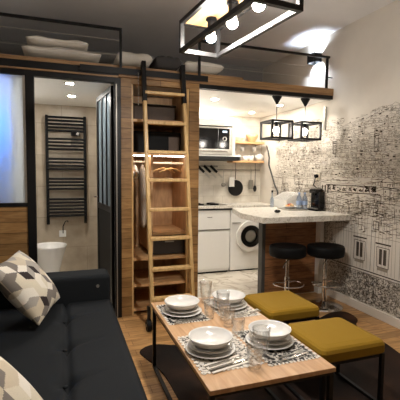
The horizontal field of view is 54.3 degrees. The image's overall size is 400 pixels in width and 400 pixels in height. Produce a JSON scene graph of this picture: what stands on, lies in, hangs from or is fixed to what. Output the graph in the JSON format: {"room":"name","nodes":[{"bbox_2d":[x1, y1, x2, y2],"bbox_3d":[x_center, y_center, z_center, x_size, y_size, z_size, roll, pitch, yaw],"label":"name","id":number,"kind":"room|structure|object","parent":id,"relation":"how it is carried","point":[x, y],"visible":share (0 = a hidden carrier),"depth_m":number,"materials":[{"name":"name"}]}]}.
{"room":"studio apartment","nodes":[
{"label":"studio apartment","id":0,"kind":"room"},
{"bbox_2d":[0,207,28,263],"bbox_3d":[-1.834,0.602,3.368,0.660,1.085,0.050,-1,4,-19],"label":"wall partition","id":1,"kind":"structure","parent":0,"point":[13,220],"depth_m":3.39,"materials":[{"name":"brown wood"}]},
{"bbox_2d":[0,67,27,206],"bbox_3d":[-1.822,-0.524,3.283,0.660,1.173,0.060,-1,4,-19],"label":"window","id":2,"kind":"structure","parent":1,"relation":"in","point":[13,162],"depth_m":3.35,"materials":[{"name":"blue glass"}]},
{"bbox_2d":[25,70,121,317],"bbox_3d":[-1.132,0.005,3.564,0.812,2.261,0.075,-1,4,-19],"label":"door frame","id":3,"kind":"structure","parent":1,"relation":"in","point":[29,74],"depth_m":3.47,"materials":[{"name":"black metal"}]},
{"bbox_2d":[93,85,114,310],"bbox_3d":[-1.008,-0.002,4.029,0.096,2.190,0.700,-1,5,-25],"label":"door","id":4,"kind":"structure","parent":3,"relation":"attached to","point":[104,101],"depth_m":3.96,"materials":[{"name":"black metal"}]},
{"bbox_2d":[0,40,262,271],"bbox_3d":[-0.889,-0.479,5.402,3.825,2.970,0.100,-1,4,-19],"label":"wall","id":5,"kind":"structure","parent":0,"point":[81,251],"depth_m":5.15,"materials":[{"name":"stone"}]},
{"bbox_2d":[59,220,67,236],"bbox_3d":[-1.758,0.370,5.074,0.146,0.226,0.060,2,4,18],"label":"wall socket","id":6,"kind":"object","parent":5,"relation":"attached to","point":[62,233],"visible":1,"depth_m":5.08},
{"bbox_2d":[45,114,86,224],"bbox_3d":[-1.708,-0.380,4.990,0.491,1.375,0.145,-1,4,-19],"label":"towel radiator","id":7,"kind":"object","parent":5,"relation":"attached to","point":[73,132],"visible":1,"depth_m":4.94,"materials":[{"name":"grey metal"}]},
{"bbox_2d":[199,118,234,156],"bbox_3d":[-0.024,-0.870,5.445,0.973,0.520,0.340,-1,4,-19],"label":"upper cabinet","id":8,"kind":"object","parent":5,"relation":"attached to","point":[209,122],"visible":0.41,"depth_m":5.38,"materials":[{"name":"white"}]},
{"bbox_2d":[199,126,231,154],"bbox_3d":[0.082,-0.820,5.444,0.675,0.378,0.379,-1,4,-19],"label":"microwave","id":9,"kind":"object","parent":8,"relation":"in","point":[212,140],"visible":0.71,"depth_m":5.33,"materials":[{"name":"metal"}]},
{"bbox_2d":[199,156,239,160],"bbox_3d":[0.118,-0.575,5.406,0.830,0.050,0.428,-1,4,-19],"label":"range hood","id":10,"kind":"object","parent":8,"relation":"attached to","point":[201,158],"visible":0.65,"depth_m":5.25,"materials":[{"name":"black metal"}]},
{"bbox_2d":[198,202,273,209],"bbox_3d":[0.262,0.092,5.564,1.563,0.060,0.440,-1,4,-19],"label":"countertop","id":11,"kind":"structure","parent":5,"relation":"attached to","point":[228,206],"depth_m":5.43,"materials":[{"name":"stone"}]},
{"bbox_2d":[198,202,225,205],"bbox_3d":[0.094,0.054,5.486,0.500,0.023,0.310,-1,4,-19],"label":"cooktop","id":12,"kind":"object","parent":11,"relation":"in","point":[208,203],"visible":0.73,"depth_m":5.43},
{"bbox_2d":[217,169,259,170],"bbox_3d":[0.575,-0.451,5.843,0.700,0.014,0.047,-1,4,-19],"label":"utensil rail","id":13,"kind":"object","parent":5,"relation":"attached to","point":[217,169],"visible":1,"depth_m":5.81,"materials":[{"name":"grey metal"}]},
{"bbox_2d":[229,169,233,186],"bbox_3d":[0.464,-0.331,5.773,0.080,0.268,0.048,-1,4,-19],"label":"grater","id":14,"kind":"object","parent":13,"relation":"hanging from","point":[231,179],"visible":1,"depth_m":5.75,"materials":[{"name":"metal"}]},
{"bbox_2d":[228,171,242,195],"bbox_3d":[0.527,-0.264,5.824,0.240,0.408,0.038,-1,4,-19],"label":"frying pan","id":15,"kind":"object","parent":13,"relation":"hanging from","point":[237,189],"visible":0.94,"depth_m":5.81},
{"bbox_2d":[249,169,252,188],"bbox_3d":[0.770,-0.317,5.898,0.070,0.308,0.019,-1,4,-19],"label":"spatula","id":16,"kind":"object","parent":13,"relation":"hanging from","point":[250,181],"visible":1,"depth_m":5.90,"materials":[{"name":"grey metal"}]},
{"bbox_2d":[227,160,263,168],"bbox_3d":[0.675,-0.519,5.792,0.515,0.125,0.200,-1,4,-19],"label":"wall shelf","id":17,"kind":"object","parent":5,"relation":"attached to","point":[240,161],"visible":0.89,"depth_m":5.71,"materials":[{"name":"brown wood"}]},
{"bbox_2d":[255,153,263,160],"bbox_3d":[0.894,-0.647,5.849,0.130,0.125,0.130,2,4,21],"label":"teapot","id":18,"kind":"object","parent":17,"relation":"on","point":[259,157],"visible":0.91,"depth_m":5.81,"materials":[{"name":"ceramic"}]},
{"bbox_2d":[235,141,264,150],"bbox_3d":[0.677,-0.794,5.772,0.515,0.125,0.200,-1,4,-19],"label":"wall shelf","id":19,"kind":"object","parent":5,"relation":"attached to","point":[236,142],"visible":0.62,"depth_m":5.70,"materials":[{"name":"brown wood"}]},
{"bbox_2d":[235,135,243,140],"bbox_3d":[0.561,-0.898,5.713,0.170,0.090,0.170,-1,4,-19],"label":"bowl","id":20,"kind":"object","parent":19,"relation":"on","point":[237,137],"visible":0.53,"depth_m":5.65,"materials":[{"name":"beige ceramic"}]},
{"bbox_2d":[246,134,257,141],"bbox_3d":[0.772,-0.911,5.776,0.180,0.110,0.180,-1,4,-19],"label":"bowl","id":21,"kind":"object","parent":19,"relation":"on","point":[251,137],"visible":0.86,"depth_m":5.72,"materials":[{"name":"beige wicker"}]},
{"bbox_3d":[0.005,-0.491,5.654,0.540,0.025,0.018,-1,4,-19],"label":"strip","id":22,"kind":"object","parent":5,"relation":"attached to","visible":0},
{"bbox_2d":[203,165,215,177],"bbox_3d":[0.145,-0.414,5.694,0.210,0.195,0.014,-1,4,-19],"label":"knife","id":23,"kind":"object","parent":22,"relation":"attached to","point":[204,166],"visible":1,"depth_m":5.68,"materials":[{"name":"metal"}]},
{"bbox_2d":[210,165,221,177],"bbox_3d":[0.239,-0.416,5.727,0.210,0.195,0.014,-1,4,-19],"label":"knife","id":24,"kind":"object","parent":22,"relation":"attached to","point":[211,166],"visible":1,"depth_m":5.71,"materials":[{"name":"metal"}]},
{"bbox_2d":[34,77,326,117],"bbox_3d":[-0.599,-1.177,4.548,3.825,0.020,1.600,-1,4,-19],"label":"ceiling","id":25,"kind":"structure","parent":0,"point":[47,91],"depth_m":4.46,"materials":[{"name":"paint"}]},
{"bbox_2d":[260,96,293,140],"bbox_3d":[0.839,-0.898,4.269,0.265,0.470,0.265,-1,4,-19],"label":"cage pendant","id":26,"kind":"object","parent":25,"relation":"hanging from","point":[276,130],"visible":0.97,"depth_m":4.24,"materials":[{"name":"metal"}]},
{"bbox_2d":[288,98,321,141],"bbox_3d":[1.181,-0.903,4.390,0.265,0.470,0.265,-1,4,-19],"label":"cage pendant","id":27,"kind":"object","parent":25,"relation":"hanging from","point":[303,124],"visible":0.95,"depth_m":4.35,"materials":[{"name":"metal"}]},
{"bbox_2d":[0,0,395,67],"bbox_3d":[0.299,-1.752,1.973,4.025,0.080,7.160,-1,4,-19],"label":"ceiling","id":28,"kind":"structure","parent":0,"point":[150,27],"depth_m":4.18,"materials":[{"name":"paint"}]},
{"bbox_2d":[179,0,303,58],"bbox_3d":[0.176,-1.306,2.082,0.275,0.831,0.845,-1,4,-25],"label":"chandelier","id":29,"kind":"object","parent":28,"relation":"hanging from","point":[212,16],"visible":1,"depth_m":2.16,"materials":[{"name":"metal"}]},
{"bbox_2d":[206,16,216,42],"bbox_3d":[0.067,-1.014,2.330,0.068,0.142,0.068,-1,4,-19],"label":"bulb socket","id":30,"kind":"object","parent":29,"relation":"attached to","point":[210,20],"depth_m":2.31,"materials":[{"name":"glass"}]},
{"bbox_2d":[226,0,238,28],"bbox_3d":[0.175,-0.996,2.100,0.068,0.142,0.068,-1,4,-19],"label":"bulb socket","id":31,"kind":"object","parent":29,"relation":"attached to","point":[232,23],"depth_m":2.08,"materials":[{"name":"glass"}]},
{"bbox_2d":[252,3,264,11],"bbox_3d":[0.282,-0.979,1.869,0.068,0.142,0.068,-1,4,-19],"label":"bulb","id":32,"kind":"object","parent":29,"relation":"attached to","point":[257,7],"depth_m":1.86,"materials":[{"name":"glass"}]},
{"bbox_2d":[117,269,399,399],"bbox_3d":[0.269,1.290,2.190,4.025,0.080,7.160,-1,4,-19],"label":"floor","id":33,"kind":"structure","parent":0,"point":[133,327],"depth_m":3.56,"materials":[{"name":"brown wood"}]},
{"bbox_2d":[0,269,147,399],"bbox_3d":[-0.861,0.871,1.723,1.215,0.800,2.990,-1,4,-19],"label":"sofa","id":34,"kind":"object","parent":33,"relation":"on","point":[79,350],"visible":0.91,"depth_m":2.25,"materials":[{"name":"fabric"}]},
{"bbox_2d":[0,356,42,399],"bbox_3d":[-0.707,0.697,1.238,0.329,0.353,0.537,0,4,-5],"label":"cushion","id":35,"kind":"object","parent":34,"relation":"on","point":[13,386],"visible":1,"depth_m":1.35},
{"bbox_2d":[0,251,59,324],"bbox_3d":[-1.145,0.570,2.604,0.309,0.393,0.554,0,4,-7],"label":"cushion","id":36,"kind":"object","parent":34,"relation":"on","point":[23,282],"visible":1,"depth_m":2.45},
{"bbox_2d":[121,77,199,316],"bbox_3d":[-0.487,-0.032,4.116,0.773,2.268,0.650,-1,4,-19],"label":"wardrobe","id":37,"kind":"object","parent":33,"relation":"on","point":[135,270],"visible":0.73,"depth_m":3.96,"materials":[{"name":"brown wood"}]},
{"bbox_2d":[133,159,138,178],"bbox_3d":[-0.650,-0.314,3.902,0.080,0.198,0.254,-1,4,-19],"label":"shirt","id":38,"kind":"object","parent":37,"relation":"hanging from","point":[135,169],"visible":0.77,"depth_m":3.83,"materials":[{"name":"fabric"}]},
{"bbox_2d":[139,159,146,227],"bbox_3d":[-0.585,-0.072,3.960,0.066,0.688,0.276,-1,4,-19],"label":"dress","id":39,"kind":"object","parent":37,"relation":"hanging from","point":[142,187],"visible":0.92,"depth_m":3.88,"materials":[{"name":"grey fabric"}]},
{"bbox_2d":[133,103,175,120],"bbox_3d":[-0.517,-0.907,4.199,0.460,0.198,0.290,-1,4,-19],"label":"fabric bin","id":40,"kind":"object","parent":37,"relation":"on","point":[154,111],"visible":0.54,"depth_m":4.07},
{"bbox_2d":[134,287,177,310],"bbox_3d":[-0.501,1.057,4.197,0.568,0.025,0.600,-1,4,-19],"label":"shelf","id":41,"kind":"object","parent":37,"relation":"attached to","point":[141,294],"depth_m":4.29,"materials":[{"name":"brown wood"}]},
{"bbox_2d":[133,131,180,151],"bbox_3d":[-0.486,-0.588,4.065,0.500,0.214,0.348,-1,4,-19],"label":"storage box","id":42,"kind":"object","parent":37,"relation":"on","point":[168,141],"visible":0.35,"depth_m":3.91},
{"bbox_2d":[133,119,182,129],"bbox_3d":[-0.483,-0.783,4.066,0.568,0.025,0.600,-1,4,-19],"label":"shelf","id":43,"kind":"object","parent":37,"relation":"attached to","point":[137,123],"depth_m":4.10,"materials":[{"name":"brown wood"}]},
{"bbox_2d":[133,152,183,157],"bbox_3d":[-0.486,-0.469,4.088,0.568,0.025,0.600,-1,4,-19],"label":"shelf","id":44,"kind":"object","parent":37,"relation":"attached to","point":[135,154],"depth_m":3.85,"materials":[{"name":"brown wood"}]},
{"bbox_2d":[134,268,184,286],"bbox_3d":[-0.499,0.817,4.180,0.568,0.025,0.600,-1,4,-19],"label":"shelf","id":45,"kind":"object","parent":37,"relation":"attached to","point":[141,275],"depth_m":4.08,"materials":[{"name":"brown wood"}]},
{"bbox_2d":[134,246,185,260],"bbox_3d":[-0.496,0.558,4.162,0.568,0.025,0.600,-1,4,-19],"label":"shelf","id":46,"kind":"object","parent":37,"relation":"attached to","point":[140,252],"depth_m":3.96,"materials":[{"name":"brown wood"}]},
{"bbox_2d":[153,161,174,172],"bbox_3d":[-0.374,-0.338,4.012,0.035,0.123,0.306,5,6,45],"label":"clothes hanger","id":47,"kind":"object","parent":37,"relation":"hanging from","point":[163,161],"visible":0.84,"depth_m":4.00,"materials":[{"name":"brown wood"}]},
{"bbox_2d":[153,224,184,235],"bbox_3d":[-0.395,0.316,4.190,0.350,0.025,0.580,-1,4,-19],"label":"shelf","id":48,"kind":"object","parent":37,"relation":"attached to","point":[158,229],"depth_m":4.10,"materials":[{"name":"brown wood"}]},
{"bbox_2d":[160,161,180,172],"bbox_3d":[-0.299,-0.339,4.038,0.035,0.123,0.306,5,6,45],"label":"clothes hanger","id":49,"kind":"object","parent":37,"relation":"hanging from","point":[171,161],"visible":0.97,"depth_m":4.03,"materials":[{"name":"brown wood"}]},
{"bbox_2d":[198,210,229,273],"bbox_3d":[0.071,0.568,5.537,0.595,0.880,0.392,-1,4,-19],"label":"kitchen cabinet","id":50,"kind":"object","parent":33,"relation":"on","point":[213,225],"visible":0.55,"depth_m":5.38,"materials":[{"name":"white wood"}]},
{"bbox_2d":[228,210,258,270],"bbox_3d":[0.648,0.560,5.728,0.590,0.880,0.415,-1,4,-19],"label":"washing machine","id":51,"kind":"object","parent":33,"relation":"on","point":[244,234],"visible":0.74,"depth_m":5.52,"materials":[{"name":"white metal"}]},
{"bbox_2d":[140,311,399,399],"bbox_3d":[0.835,1.226,2.553,2.148,0.006,2.275,-1,4,-19],"label":"cowhide rug","id":52,"kind":"object","parent":33,"relation":"on","point":[169,360],"visible":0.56,"depth_m":2.62,"materials":[{"name":"fur"}]},
{"bbox_2d":[151,296,335,399],"bbox_3d":[0.151,0.999,2.342,0.651,0.462,1.185,-1,4,-19],"label":"dining table","id":53,"kind":"object","parent":52,"relation":"on","point":[219,384],"visible":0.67,"depth_m":1.88,"materials":[{"name":"brown wood"}]},
{"bbox_2d":[156,304,209,324],"bbox_3d":[-0.122,0.745,2.586,0.271,0.002,0.376,-1,4,-19],"label":"placemat","id":54,"kind":"object","parent":53,"relation":"on","point":[170,319],"visible":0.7,"depth_m":2.48,"materials":[{"name":"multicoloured fabric"}]},
{"bbox_2d":[162,307,201,316],"bbox_3d":[-0.120,0.735,2.586,0.264,0.019,0.264,-1,4,-19],"label":"dinner plate","id":55,"kind":"object","parent":54,"relation":"on","point":[199,310],"visible":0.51,"depth_m":2.53,"materials":[{"name":"ceramic"}]},
{"bbox_2d":[164,304,198,313],"bbox_3d":[-0.120,0.717,2.584,0.232,0.019,0.232,-1,4,-19],"label":"plate","id":56,"kind":"object","parent":55,"relation":"on","point":[166,307],"visible":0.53,"depth_m":2.54,"materials":[{"name":"ceramic"}]},
{"bbox_2d":[164,295,199,310],"bbox_3d":[-0.119,0.686,2.582,0.234,0.049,0.234,-1,4,-19],"label":"soup bowl","id":57,"kind":"object","parent":56,"relation":"on","point":[176,302],"visible":1,"depth_m":2.63,"materials":[{"name":"ceramic"}]},
{"bbox_2d":[174,316,200,321],"bbox_3d":[-0.077,0.752,2.458,0.185,0.003,0.022,-2,5,-29],"label":"fork","id":58,"kind":"object","parent":54,"relation":"on","point":[197,316],"visible":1,"depth_m":2.47,"materials":[{"name":"metal"}]},
{"bbox_2d":[174,318,202,324],"bbox_3d":[-0.070,0.754,2.428,0.200,0.005,0.016,-2,5,-29],"label":"table knife","id":59,"kind":"object","parent":54,"relation":"on","point":[198,318],"visible":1,"depth_m":2.42,"materials":[{"name":"silver metal"}]},
{"bbox_2d":[178,331,264,374],"bbox_3d":[0.092,0.786,2.047,0.326,0.002,0.436,-1,4,-19],"label":"placemat","id":60,"kind":"object","parent":53,"relation":"on","point":[241,350],"visible":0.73,"depth_m":1.96,"materials":[{"name":"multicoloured fabric"}]},
{"bbox_2d":[185,342,235,358],"bbox_3d":[0.054,0.775,2.039,0.264,0.019,0.264,-1,4,-19],"label":"dinner plate","id":61,"kind":"object","parent":60,"relation":"on","point":[189,350],"visible":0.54,"depth_m":1.97,"materials":[{"name":"ceramic"}]},
{"bbox_2d":[188,340,232,353],"bbox_3d":[0.054,0.757,2.038,0.232,0.019,0.232,-1,4,-19],"label":"plate","id":62,"kind":"object","parent":61,"relation":"on","point":[192,346],"visible":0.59,"depth_m":1.98,"materials":[{"name":"ceramic"}]},
{"bbox_2d":[188,326,232,348],"bbox_3d":[0.055,0.727,2.035,0.234,0.049,0.234,-1,4,-19],"label":"soup bowl","id":63,"kind":"object","parent":62,"relation":"on","point":[206,337],"visible":1,"depth_m":2.07,"materials":[{"name":"ceramic"}]},
{"bbox_2d":[203,355,248,373],"bbox_3d":[0.126,0.794,1.890,0.210,0.003,0.090,-2,5,-32],"label":"napkin","id":64,"kind":"object","parent":60,"relation":"on","point":[206,366],"visible":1,"depth_m":1.88,"materials":[{"name":"white fabric"}]},
{"bbox_2d":[209,356,240,366],"bbox_3d":[0.123,0.790,1.904,0.185,0.003,0.022,-2,5,-32],"label":"fork","id":65,"kind":"object","parent":64,"relation":"on","point":[237,357],"visible":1,"depth_m":1.91,"materials":[{"name":"metal"}]},
{"bbox_2d":[209,359,244,370],"bbox_3d":[0.131,0.792,1.875,0.200,0.005,0.016,-2,5,-32],"label":"table knife","id":66,"kind":"object","parent":64,"relation":"on","point":[240,360],"visible":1,"depth_m":1.87,"materials":[{"name":"metal"}]},
{"bbox_2d":[203,298,260,319],"bbox_3d":[0.208,0.740,2.702,0.271,0.002,0.416,-1,4,-19],"label":"placemat","id":67,"kind":"object","parent":53,"relation":"on","point":[224,315],"visible":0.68,"depth_m":2.59,"materials":[{"name":"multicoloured fabric"}]},
{"bbox_2d":[210,300,247,309],"bbox_3d":[0.199,0.728,2.719,0.264,0.019,0.264,-1,4,-19],"label":"dinner plate","id":68,"kind":"object","parent":67,"relation":"on","point":[245,304],"visible":0.48,"depth_m":2.67,"materials":[{"name":"ceramic"}]},
{"bbox_2d":[212,298,244,306],"bbox_3d":[0.199,0.710,2.718,0.232,0.019,0.232,-1,4,-19],"label":"plate","id":69,"kind":"object","parent":68,"relation":"on","point":[242,302],"visible":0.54,"depth_m":2.68,"materials":[{"name":"ceramic"}]},
{"bbox_2d":[212,289,245,303],"bbox_3d":[0.199,0.680,2.716,0.234,0.049,0.234,-1,4,-19],"label":"soup bowl","id":70,"kind":"object","parent":69,"relation":"on","point":[236,296],"visible":0.95,"depth_m":2.76,"materials":[{"name":"ceramic"}]},
{"bbox_2d":[246,343,262,369],"bbox_3d":[0.261,0.748,1.865,0.082,0.105,0.082,-1,4,-19],"label":"tumbler","id":71,"kind":"object","parent":53,"relation":"on","point":[261,349],"visible":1,"depth_m":1.85,"materials":[{"name":"clear glass"}]},
{"bbox_2d":[234,329,320,366],"bbox_3d":[0.403,0.783,2.126,0.296,0.002,0.436,-1,4,-19],"label":"placemat","id":72,"kind":"object","parent":53,"relation":"on","point":[271,359],"visible":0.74,"depth_m":2.01,"materials":[{"name":"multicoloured fabric"}]},
{"bbox_2d":[231,316,244,336],"bbox_3d":[0.217,0.725,2.231,0.078,0.100,0.078,-1,4,-19],"label":"tumbler","id":73,"kind":"object","parent":72,"relation":"on","point":[232,316],"visible":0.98,"depth_m":2.22,"materials":[{"name":"clear glass"}]},
{"bbox_2d":[252,325,270,358],"bbox_3d":[0.309,0.719,1.970,0.094,0.150,0.094,-1,4,-19],"label":"tumbler","id":74,"kind":"object","parent":72,"relation":"on","point":[253,330],"visible":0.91,"depth_m":1.96,"materials":[{"name":"clear glass"}]},
{"bbox_2d":[245,334,293,349],"bbox_3d":[0.381,0.771,2.143,0.264,0.019,0.264,-1,4,-19],"label":"dinner plate","id":75,"kind":"object","parent":72,"relation":"on","point":[290,343],"visible":0.45,"depth_m":2.08,"materials":[{"name":"ceramic"}]},
{"bbox_2d":[248,331,290,344],"bbox_3d":[0.381,0.753,2.142,0.232,0.019,0.232,-1,4,-19],"label":"plate","id":76,"kind":"object","parent":75,"relation":"on","point":[287,339],"visible":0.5,"depth_m":2.09,"materials":[{"name":"ceramic"}]},
{"bbox_2d":[248,320,290,340],"bbox_3d":[0.382,0.723,2.140,0.234,0.049,0.234,-1,4,-19],"label":"soup bowl","id":77,"kind":"object","parent":76,"relation":"on","point":[279,330],"visible":0.94,"depth_m":2.18,"materials":[{"name":"ceramic"}]},
{"bbox_2d":[277,349,304,358],"bbox_3d":[0.467,0.790,1.999,0.185,0.003,0.022,-2,5,-32],"label":"fork","id":78,"kind":"object","parent":72,"relation":"on","point":[300,350],"visible":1,"depth_m":2.00,"materials":[{"name":"metal"}]},
{"bbox_2d":[278,351,308,362],"bbox_3d":[0.474,0.792,1.969,0.200,0.005,0.016,-2,5,-32],"label":"table knife","id":79,"kind":"object","parent":72,"relation":"on","point":[306,352],"visible":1,"depth_m":1.96,"materials":[{"name":"silver metal"}]},
{"bbox_2d":[244,290,319,323],"bbox_3d":[0.621,0.977,3.044,0.435,0.416,0.445,-1,4,-19],"label":"stool","id":80,"kind":"object","parent":52,"relation":"on","point":[285,306],"visible":0.62,"depth_m":2.89,"materials":[{"name":"yellow fabric"}]},
{"bbox_2d":[283,317,384,399],"bbox_3d":[0.823,1.021,2.449,0.460,0.416,0.425,-1,4,-19],"label":"stool","id":81,"kind":"object","parent":52,"relation":"on","point":[336,340],"visible":0.72,"depth_m":2.33,"materials":[{"name":"yellow fabric"}]},
{"bbox_2d":[287,317,384,362],"bbox_3d":[0.825,0.858,2.437,0.460,0.088,0.425,-1,4,-19],"label":"seat cushion","id":82,"kind":"object","parent":81,"relation":"on","point":[337,340],"depth_m":2.31,"materials":[{"name":"yellow fabric"}]},
{"bbox_2d":[269,242,306,290],"bbox_3d":[0.905,0.795,4.058,0.380,0.655,0.380,-1,4,-19],"label":"bar stool","id":83,"kind":"object","parent":33,"relation":"on","point":[287,251],"visible":0.66,"depth_m":3.93,"materials":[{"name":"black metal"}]},
{"bbox_2d":[232,207,349,293],"bbox_3d":[0.909,0.608,4.492,1.061,0.965,1.080,-1,4,-19],"label":"kitchen island","id":84,"kind":"object","parent":33,"relation":"on","point":[304,227],"depth_m":4.44,"materials":[{"name":"wood"}]},
{"bbox_2d":[271,191,302,207],"bbox_3d":[1.120,-0.008,5.047,0.254,0.188,0.370,-1,4,-19],"label":"bread box","id":85,"kind":"object","parent":84,"relation":"on","point":[284,198],"visible":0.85,"depth_m":4.93,"materials":[{"name":"white metal"}]},
{"bbox_2d":[232,207,349,223],"bbox_3d":[0.913,0.157,4.460,1.061,0.060,1.080,-1,4,-19],"label":"countertop","id":86,"kind":"structure","parent":84,"relation":"on","point":[265,215],"depth_m":4.08,"materials":[{"name":"stone"}]},
{"bbox_2d":[277,207,307,210],"bbox_3d":[1.111,0.105,4.690,0.268,0.012,0.310,-1,4,-19],"label":"serving tray","id":87,"kind":"object","parent":84,"relation":"on","point":[283,208],"visible":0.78,"depth_m":4.65,"materials":[{"name":"metal"}]},
{"bbox_2d":[307,188,324,210],"bbox_3d":[1.363,-0.010,4.580,0.118,0.264,0.190,-1,4,-19],"label":"coffee machine","id":88,"kind":"object","parent":84,"relation":"on","point":[317,194],"visible":0.97,"depth_m":4.52,"materials":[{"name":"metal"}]},
{"bbox_2d":[307,242,344,312],"bbox_3d":[1.311,0.796,4.095,0.380,0.655,0.380,-1,4,-19],"label":"bar stool","id":89,"kind":"object","parent":33,"relation":"on","point":[322,250],"visible":0.94,"depth_m":4.02,"materials":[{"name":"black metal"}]},
{"bbox_2d":[260,0,399,318],"bbox_3d":[2.135,-0.260,2.734,0.100,2.970,7.160,-1,4,-19],"label":"wall","id":90,"kind":"structure","parent":0,"point":[364,61],"depth_m":4.08,"materials":[{"name":"paint"}]},
{"bbox_2d":[80,64,207,81],"bbox_3d":[-0.493,-1.180,3.644,1.204,0.055,0.032,-1,4,-19],"label":"track","id":91,"kind":"object","parent":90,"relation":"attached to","point":[83,67],"visible":1,"depth_m":3.60,"materials":[{"name":"black metal"}]},
{"bbox_2d":[140,60,194,331],"bbox_3d":[-0.281,-0.062,3.579,0.496,2.409,0.432,-1,4,-19],"label":"ladder","id":92,"kind":"object","parent":91,"relation":"hanging from","point":[145,92],"visible":0.89,"depth_m":3.54,"materials":[{"name":"brown wood"}]},
{"bbox_2d":[119,74,333,95],"bbox_3d":[0.364,-1.190,3.995,2.375,0.077,0.060,-1,4,-19],"label":"trim","id":93,"kind":"structure","parent":90,"relation":"attached to","point":[211,80],"depth_m":4.03,"materials":[{"name":"brown wood"}]},
{"bbox_2d":[198,40,329,87],"bbox_3d":[0.714,-1.411,4.103,1.547,0.355,0.022,-1,4,-19],"label":"loft railing","id":94,"kind":"object","parent":93,"relation":"on","point":[201,41],"visible":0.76,"depth_m":4.10,"materials":[{"name":"black metal"}]},
{"bbox_2d":[199,84,332,99],"bbox_3d":[0.733,-1.138,4.139,1.585,0.041,0.062,-1,4,-19],"label":"trim","id":95,"kind":"structure","parent":90,"relation":"attached to","point":[201,86],"depth_m":4.09,"materials":[{"name":"black metal"}]},
{"bbox_2d":[266,145,277,194],"bbox_3d":[1.042,-0.379,5.644,0.022,0.840,0.380,-1,4,-19],"label":"power cable","id":96,"kind":"object","parent":90,"relation":"attached to","point":[266,145],"visible":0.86,"depth_m":5.68,"materials":[{"name":"black plastic"}]},
{"bbox_2d":[307,52,321,64],"bbox_3d":[1.348,-1.666,4.594,0.106,0.105,0.140,-1,4,-19],"label":"wall lamp","id":97,"kind":"object","parent":90,"relation":"attached to","point":[310,60],"visible":0.81,"depth_m":4.55,"materials":[{"name":"black"}]},
{"bbox_2d":[323,107,326,130],"bbox_3d":[1.439,-0.936,4.497,0.018,0.265,0.035,-1,4,-19],"label":"metal strip","id":98,"kind":"object","parent":90,"relation":"attached to","point":[324,108],"visible":1,"depth_m":4.49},
{"bbox_2d":[271,103,399,317],"bbox_3d":[1.560,-0.003,4.219,0.001,2.061,3.161,-1,4,-19],"label":"mural","id":99,"kind":"object","parent":90,"relation":"attached to","point":[373,188],"visible":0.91,"depth_m":3.99},
{"bbox_2d":[313,173,321,188],"bbox_3d":[1.393,-0.195,4.616,0.045,0.242,0.166,-1,4,-19],"label":"wall socket","id":100,"kind":"object","parent":99,"relation":"attached to","point":[317,175],"visible":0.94,"depth_m":4.62,"materials":[{"name":"white plastic"}]},
{"bbox_2d":[327,288,399,328],"bbox_3d":[2.131,1.195,2.623,0.022,0.085,6.550,-1,4,-19],"label":"baseboard","id":101,"kind":"structure","parent":90,"relation":"attached to","point":[393,321],"depth_m":3.92,"materials":[{"name":"paint"}]},
{"bbox_3d":[-1.458,1.109,4.490,2.300,0.080,1.660,-1,4,-19],"label":"floor","id":102,"kind":"structure","parent":0,"visible":0},
{"bbox_2d":[37,242,66,272],"bbox_3d":[-1.731,0.790,4.498,0.380,0.550,0.418,-1,4,-19],"label":"basin","id":103,"kind":"object","parent":102,"relation":"on","point":[50,254],"visible":0.64,"depth_m":4.37,"materials":[{"name":"ceramic"}]},
{"bbox_3d":[-0.597,-1.232,4.540,3.825,0.090,1.610,-1,4,-19],"label":"floor","id":104,"kind":"structure","parent":0,"visible":0},
{"bbox_2d":[0,56,118,77],"bbox_3d":[-1.439,-1.157,3.357,1.450,0.087,0.066,-1,4,-19],"label":"trim","id":105,"kind":"structure","parent":104,"relation":"attached to","point":[2,66],"depth_m":3.37,"materials":[{"name":"brown wood"}]},
{"bbox_2d":[0,58,118,75],"bbox_3d":[-1.440,-1.159,3.360,1.450,0.063,0.060,-1,4,-19],"label":"trim","id":106,"kind":"structure","parent":105,"relation":"attached to","point":[3,61],"depth_m":3.36,"materials":[{"name":"black metal"}]},
{"bbox_2d":[0,12,121,67],"bbox_3d":[-1.421,-1.383,3.351,1.485,0.365,0.022,-1,4,-19],"label":"loft railing","id":107,"kind":"object","parent":105,"relation":"on","point":[1,13],"visible":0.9,"depth_m":3.44,"materials":[{"name":"black metal"}]},
{"bbox_2d":[0,54,242,79],"bbox_3d":[-0.839,-1.239,3.636,2.730,0.046,0.020,-1,4,-19],"label":"board","id":108,"kind":"object","parent":104,"relation":"on","point":[3,55],"visible":0.51,"depth_m":3.62,"materials":[{"name":"brown wood"}]},
{"bbox_3d":[-1.053,-1.309,4.213,2.581,0.098,1.111,-1,4,-19],"label":"mattress","id":109,"kind":"object","parent":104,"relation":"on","visible":0},
{"bbox_2d":[21,45,100,62],"bbox_3d":[-1.325,-1.377,3.762,0.686,0.076,0.513,-1,4,-19],"label":"duvet","id":110,"kind":"object","parent":109,"relation":"on","point":[32,51],"visible":0.56,"depth_m":3.58,"materials":[{"name":"white fabric"}]},
{"bbox_2d":[26,35,87,50],"bbox_3d":[-1.362,-1.460,3.742,0.533,0.072,0.513,-1,4,-19],"label":"duvet","id":111,"kind":"object","parent":110,"relation":"on","point":[36,40],"visible":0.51,"depth_m":3.54,"materials":[{"name":"white fabric"}]},
{"bbox_2d":[113,51,152,67],"bbox_3d":[-0.681,-1.393,3.919,0.343,0.127,0.355,-1,4,-19],"label":"pillow","id":112,"kind":"object","parent":109,"relation":"on","point":[128,58],"visible":0.65,"depth_m":3.78,"materials":[{"name":"white fabric"}]},
{"bbox_2d":[149,56,181,70],"bbox_3d":[-0.363,-1.400,4.041,0.267,0.131,0.336,-1,4,-19],"label":"pillow","id":113,"kind":"object","parent":109,"relation":"on","point":[160,62],"visible":0.67,"depth_m":3.91,"materials":[{"name":"grey fabric"}]},
{"bbox_2d":[177,61,223,74],"bbox_3d":[-0.010,-1.397,4.182,0.419,0.111,0.401,-1,4,-19],"label":"pillow","id":114,"kind":"object","parent":109,"relation":"on","point":[190,66],"visible":0.52,"depth_m":4.02,"materials":[{"name":"white fabric"}]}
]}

